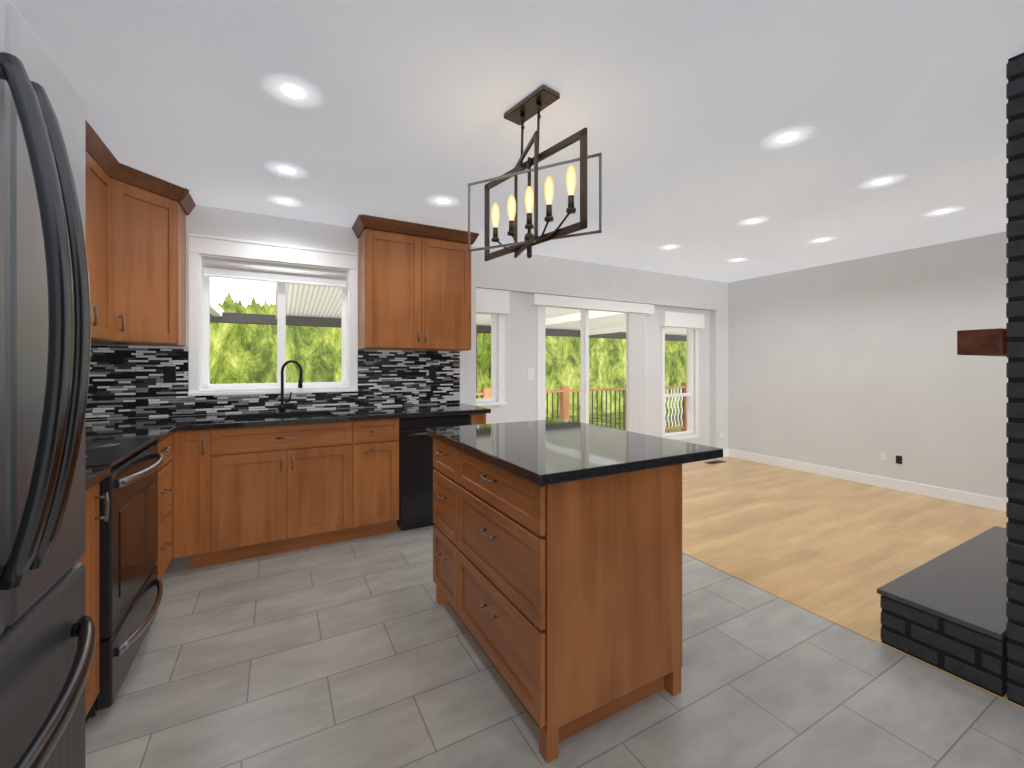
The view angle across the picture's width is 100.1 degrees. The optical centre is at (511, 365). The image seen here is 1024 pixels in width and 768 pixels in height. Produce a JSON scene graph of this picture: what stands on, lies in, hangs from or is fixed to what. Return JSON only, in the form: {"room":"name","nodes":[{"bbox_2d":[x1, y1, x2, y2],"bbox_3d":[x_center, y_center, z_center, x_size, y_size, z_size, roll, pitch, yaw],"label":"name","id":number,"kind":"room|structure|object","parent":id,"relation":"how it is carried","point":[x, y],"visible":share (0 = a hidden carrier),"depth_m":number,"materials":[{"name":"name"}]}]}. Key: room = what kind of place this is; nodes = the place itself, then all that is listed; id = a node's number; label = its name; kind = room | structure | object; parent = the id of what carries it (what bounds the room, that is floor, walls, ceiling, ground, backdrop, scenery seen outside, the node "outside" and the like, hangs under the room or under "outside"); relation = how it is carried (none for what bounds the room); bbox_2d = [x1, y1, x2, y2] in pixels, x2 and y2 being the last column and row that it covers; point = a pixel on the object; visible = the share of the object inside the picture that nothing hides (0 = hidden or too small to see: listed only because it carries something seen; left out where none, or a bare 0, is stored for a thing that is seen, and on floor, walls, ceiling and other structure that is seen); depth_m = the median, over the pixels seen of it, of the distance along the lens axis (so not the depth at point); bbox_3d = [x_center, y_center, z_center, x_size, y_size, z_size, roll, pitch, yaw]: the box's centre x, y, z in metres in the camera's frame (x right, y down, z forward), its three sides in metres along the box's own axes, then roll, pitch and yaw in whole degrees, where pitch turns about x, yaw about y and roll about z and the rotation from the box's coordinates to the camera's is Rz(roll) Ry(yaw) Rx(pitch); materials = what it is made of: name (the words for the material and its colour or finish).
{"room":"kitchen","nodes":[
{"label":"kitchen","id":0,"kind":"room"},
{"bbox_2d":[85,466,110,490],"bbox_3d":[-1.514,0.372,1.008,0.647,0.035,0.843,0,0,-29],"label":"countertop","id":1,"kind":"structure","parent":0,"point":[93,475],"depth_m":1.43,"materials":[{"name":"black stone"}]},
{"bbox_2d":[92,205,727,448],"bbox_3d":[0.029,0.050,4.519,6.730,2.440,0.240,0,0,-29],"label":"wall","id":2,"kind":"structure","parent":0,"point":[523,276],"depth_m":4.59,"materials":[{"name":"paint"}]},
{"bbox_2d":[85,345,188,419],"bbox_3d":[-2.590,0.108,2.942,0.600,0.492,0.008,0,0,-29],"label":"backsplash","id":3,"kind":"structure","parent":2,"relation":"attached to","point":[124,381],"depth_m":2.94,"materials":[{"name":"tile"}]},
{"bbox_2d":[163,366,175,382],"bbox_3d":[-2.416,0.060,3.028,0.070,0.120,0.006,0,0,-29],"label":"outlet","id":4,"kind":"object","parent":3,"relation":"attached to","point":[169,372],"visible":1,"depth_m":3.02,"materials":[{"name":"black plastic"}]},
{"bbox_2d":[85,119,195,345],"bbox_3d":[-1.939,-0.653,1.798,0.659,1.027,2.715,0,0,-29],"label":"upper cabinet","id":5,"kind":"object","parent":2,"relation":"attached to","point":[135,220],"visible":0.52,"depth_m":2.57,"materials":[{"name":"brown wood"}]},
{"bbox_2d":[188,233,357,395],"bbox_3d":[-1.868,-0.367,3.454,1.156,1.165,0.266,0,0,-29],"label":"kitchen window","id":6,"kind":"structure","parent":2,"relation":"in","point":[201,267],"depth_m":3.36,"materials":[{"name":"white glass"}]},
{"bbox_2d":[188,392,357,414],"bbox_3d":[-1.819,0.285,3.364,1.159,0.137,0.008,0,0,-29],"label":"backsplash","id":7,"kind":"structure","parent":2,"relation":"attached to","point":[213,404],"depth_m":3.32,"materials":[{"name":"tile"}]},
{"bbox_2d":[358,350,459,407],"bbox_3d":[-0.905,0.108,3.865,0.926,0.492,0.008,0,0,-29],"label":"backsplash","id":8,"kind":"structure","parent":2,"relation":"attached to","point":[385,377],"depth_m":3.84,"materials":[{"name":"tile"}]},
{"bbox_2d":[429,366,435,378],"bbox_3d":[-0.732,0.060,3.950,0.070,0.120,0.006,0,0,-29],"label":"outlet","id":9,"kind":"object","parent":8,"relation":"attached to","point":[432,369],"visible":1,"depth_m":3.95,"materials":[{"name":"black plastic"}]},
{"bbox_2d":[352,214,478,350],"bbox_3d":[-0.826,-0.653,3.718,1.018,1.027,0.416,0,0,-29],"label":"upper cabinet","id":10,"kind":"object","parent":2,"relation":"attached to","point":[414,279],"visible":0.99,"depth_m":3.56,"materials":[{"name":"brown wood"}]},
{"bbox_2d":[476,288,509,406],"bbox_3d":[-0.256,-0.172,4.343,0.438,1.185,0.175,0,0,-29],"label":"window","id":11,"kind":"structure","parent":2,"relation":"in","point":[492,302],"depth_m":4.39,"materials":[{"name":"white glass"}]},
{"bbox_2d":[528,368,533,379],"bbox_3d":[0.204,0.085,4.583,0.080,0.130,0.011,0,0,-29],"label":"light switch","id":12,"kind":"object","parent":2,"relation":"attached to","point":[530,370],"visible":1,"depth_m":4.58,"materials":[{"name":"white plastic"}]},
{"bbox_2d":[537,306,646,434],"bbox_3d":[0.956,0.255,5.053,1.616,2.026,0.114,0,0,-29],"label":"sliding glass door","id":13,"kind":"structure","parent":2,"relation":"in","point":[584,314],"depth_m":4.97,"materials":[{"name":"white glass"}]},
{"bbox_2d":[626,313,645,433],"bbox_3d":[1.521,0.289,5.265,0.286,1.862,0.065,0,0,-29],"label":"vertical blinds","id":14,"kind":"object","parent":13,"relation":"attached to","point":[635,322],"visible":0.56,"depth_m":5.22,"materials":[{"name":"fabric"}]},
{"bbox_2d":[530,293,653,314],"bbox_3d":[0.986,-0.705,4.968,1.756,0.120,0.088,0,0,-29],"label":"valance","id":15,"kind":"object","parent":2,"relation":"attached to","point":[544,300],"visible":1,"depth_m":4.86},
{"bbox_2d":[660,311,703,439],"bbox_3d":[2.234,0.141,5.706,0.760,1.678,0.175,0,0,-29],"label":"window","id":16,"kind":"structure","parent":2,"relation":"in","point":[667,319],"depth_m":5.74,"materials":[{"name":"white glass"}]},
{"bbox_2d":[10,0,1023,282],"bbox_3d":[1.366,-1.220,2.076,7.130,0.100,5.930,0,0,-29],"label":"ceiling","id":17,"kind":"structure","parent":0,"point":[686,105],"depth_m":1.98,"materials":[{"name":"white paint"}]},
{"bbox_2d":[279,199,291,203],"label":"recessed light","id":18,"kind":"object","parent":17,"relation":"in","point":[281,200],"depth_m":3.04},
{"bbox_2d":[279,167,293,173],"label":"recessed light","id":19,"kind":"object","parent":17,"relation":"in","point":[283,169],"depth_m":2.56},
{"bbox_2d":[282,86,303,97],"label":"recessed light","id":20,"kind":"object","parent":17,"relation":"in","point":[292,91],"depth_m":1.83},
{"bbox_2d":[437,199,448,203],"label":"recessed light","id":21,"kind":"object","parent":17,"relation":"in","point":[443,201],"depth_m":3.04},
{"bbox_2d":[468,84,601,260],"bbox_3d":[0.053,-0.830,1.951,0.697,0.676,0.196,0,0,43],"label":"chandelier","id":22,"kind":"object","parent":17,"relation":"hanging from","point":[543,96],"visible":1,"depth_m":1.88,"materials":[{"name":"brown metal"}]},
{"bbox_2d":[778,134,796,141],"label":"recessed light","id":23,"kind":"object","parent":17,"relation":"in","point":[788,137],"depth_m":2.20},
{"bbox_2d":[873,179,889,184],"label":"recessed light","id":24,"kind":"object","parent":17,"relation":"in","point":[885,180],"depth_m":2.71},
{"bbox_2d":[936,210,950,213],"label":"recessed light","id":25,"kind":"object","parent":17,"relation":"in","point":[944,211],"depth_m":3.24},
{"bbox_2d":[85,526,1023,767],"bbox_3d":[-0.037,1.320,1.165,3.795,0.100,5.680,0,0,-29],"label":"floor","id":26,"kind":"structure","parent":0,"point":[342,654],"depth_m":1.66,"materials":[{"name":"grey tile"}]},
{"bbox_2d":[0,0,95,767],"bbox_3d":[-0.989,0.367,0.353,0.884,1.805,0.770,0,0,-29],"label":"refrigerator","id":27,"kind":"object","parent":26,"relation":"on","point":[48,640],"visible":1,"depth_m":0.64,"materials":[{"name":"black metal"}]},
{"bbox_2d":[76,483,109,717],"bbox_3d":[-1.510,0.831,1.010,0.655,0.878,0.843,0,0,-29],"label":"base cabinet","id":28,"kind":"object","parent":26,"relation":"on","point":[90,558],"depth_m":1.46,"materials":[{"name":"brown wood"}]},
{"bbox_2d":[85,437,163,722],"bbox_3d":[-1.845,0.748,1.703,0.700,1.045,0.682,0,0,-29],"label":"range","id":29,"kind":"object","parent":26,"relation":"on","point":[130,587],"visible":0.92,"depth_m":1.69,"materials":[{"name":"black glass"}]},
{"bbox_2d":[156,435,171,579],"bbox_3d":[-2.311,0.831,2.471,0.653,0.878,1.100,0,0,-29],"label":"base cabinet","id":30,"kind":"object","parent":26,"relation":"on","point":[164,447],"visible":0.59,"depth_m":2.41,"materials":[{"name":"brown wood"}]},
{"bbox_2d":[85,426,176,443],"bbox_3d":[-2.163,0.372,2.193,0.647,0.035,0.471,0,0,-29],"label":"countertop","id":31,"kind":"structure","parent":30,"relation":"on","point":[163,432],"depth_m":2.26,"materials":[{"name":"black stone"}]},
{"bbox_2d":[170,418,398,568],"bbox_3d":[-1.581,0.831,3.137,1.376,0.878,0.633,0,0,-29],"label":"base cabinet","id":32,"kind":"object","parent":26,"relation":"on","point":[245,492],"visible":0.97,"depth_m":2.85,"materials":[{"name":"brown wood"}]},
{"bbox_2d":[85,403,490,430],"bbox_3d":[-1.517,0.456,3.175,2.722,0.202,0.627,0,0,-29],"label":"countertop","id":33,"kind":"structure","parent":32,"relation":"on","point":[255,419],"depth_m":3.05,"materials":[{"name":"black stone"}]},
{"bbox_2d":[279,360,302,411],"bbox_3d":[-1.708,0.154,3.328,0.195,0.400,0.061,0,0,5],"label":"faucet","id":34,"kind":"object","parent":33,"relation":"on","point":[282,407],"visible":1,"depth_m":3.32,"materials":[{"name":"black metal"}]},
{"bbox_2d":[397,414,469,530],"bbox_3d":[-0.712,0.834,3.586,0.567,0.872,0.646,0,0,-29],"label":"dishwasher","id":35,"kind":"object","parent":26,"relation":"on","point":[416,467],"visible":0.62,"depth_m":3.29,"materials":[{"name":"black metal"}]},
{"bbox_2d":[469,413,485,424],"bbox_3d":[-0.415,0.831,3.795,0.143,0.878,0.597,0,0,-29],"label":"base cabinet","id":36,"kind":"object","parent":26,"relation":"on","point":[475,419],"visible":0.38,"depth_m":3.54,"materials":[{"name":"brown wood"}]},
{"bbox_2d":[427,419,722,762],"bbox_3d":[0.194,0.804,2.040,0.901,0.932,1.148,0,0,-29],"label":"kitchen island","id":37,"kind":"object","parent":26,"relation":"on","point":[557,543],"visible":1,"depth_m":1.55,"materials":[{"name":"brown wood"}]},
{"bbox_2d":[682,457,1023,708],"bbox_3d":[3.066,1.320,2.921,3.335,0.100,5.780,0,0,-29],"label":"floor","id":38,"kind":"structure","parent":0,"point":[825,545],"depth_m":3.33,"materials":[{"name":"beige wood"}]},
{"bbox_2d":[704,460,725,463],"bbox_3d":[2.682,1.266,5.658,0.300,0.007,0.110,0,0,-29],"label":"floor vent","id":39,"kind":"object","parent":38,"relation":"in","point":[715,461],"visible":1,"depth_m":5.63,"materials":[{"name":"metal"}]},
{"bbox_2d":[682,551,876,641],"bbox_3d":[0.987,1.268,3.248,0.024,0.004,2.890,0,0,-29],"label":"transition strip","id":40,"kind":"object","parent":38,"relation":"on","point":[683,552],"visible":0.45,"depth_m":2.32,"materials":[{"name":"brown wood"}]},
{"bbox_2d":[877,526,1007,696],"bbox_3d":[2.484,1.148,2.196,1.618,0.244,0.389,0,0,-29],"label":"hearth","id":41,"kind":"object","parent":38,"relation":"on","point":[948,612],"visible":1,"depth_m":1.88,"materials":[{"name":"grey brick"}]},
{"bbox_2d":[1006,53,1023,706],"bbox_3d":[2.938,0.051,1.000,1.249,2.437,2.127,0,0,-29],"label":"brick fireplace","id":42,"kind":"object","parent":38,"relation":"on","point":[1014,67],"visible":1,"depth_m":1.61,"materials":[{"name":"black brick"}]},
{"bbox_2d":[957,328,1007,356],"bbox_3d":[2.372,-0.095,1.985,1.196,0.100,0.126,0,0,-29],"label":"mantel shelf","id":43,"kind":"object","parent":42,"relation":"attached to","point":[979,342],"visible":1,"depth_m":1.69,"materials":[{"name":"brown wood"}]},
{"bbox_2d":[728,232,1007,499],"bbox_3d":[4.383,0.050,3.728,0.150,2.440,5.830,0,0,-29],"label":"wall","id":44,"kind":"structure","parent":0,"point":[840,365],"depth_m":4.51,"materials":[{"name":"paint"}]},
{"bbox_2d":[722,449,1007,511],"bbox_3d":[2.796,1.215,2.859,3.470,0.110,5.530,0,0,-29],"label":"baseboard","id":45,"kind":"structure","parent":44,"relation":"attached to","point":[988,502],"depth_m":4.49,"materials":[{"name":"white wood"}]},
{"bbox_2d":[880,452,885,460],"bbox_3d":[3.879,0.945,4.484,0.005,0.080,0.050,0,0,-29],"label":"outlet","id":46,"kind":"object","parent":44,"relation":"attached to","point":[882,455],"visible":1,"depth_m":4.49,"materials":[{"name":"white plastic"}]},
{"bbox_2d":[896,455,901,463],"bbox_3d":[3.941,0.955,4.370,0.005,0.080,0.050,0,0,-29],"label":"outlet","id":47,"kind":"object","parent":44,"relation":"attached to","point":[898,458],"visible":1,"depth_m":4.36,"materials":[{"name":"black plastic"}]},
{"label":"outside","id":48,"kind":"structure","parent":0,"visible":0},
{"bbox_2d":[545,408,680,431],"bbox_3d":[-1.017,2.420,12.269,42.000,0.300,9.500,0,0,-29],"label":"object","id":49,"kind":"structure","parent":48,"point":[613,413],"depth_m":18.64,"materials":[{"name":"brown wood"}]},
{"bbox_2d":[210,282,686,432],"bbox_3d":[0.320,0.440,7.745,20.000,3.900,5.120,0,0,-29],"label":"deck","id":50,"kind":"object","parent":49,"relation":"on","point":[306,305],"visible":0.18,"depth_m":7.98,"materials":[{"name":"brown wood"}]},
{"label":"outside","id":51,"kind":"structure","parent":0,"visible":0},
{"bbox_2d":[210,291,686,416],"bbox_3d":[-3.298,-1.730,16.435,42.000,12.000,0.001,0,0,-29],"label":"trees","id":52,"kind":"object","parent":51,"point":[239,353],"depth_m":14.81,"materials":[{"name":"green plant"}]}
]}

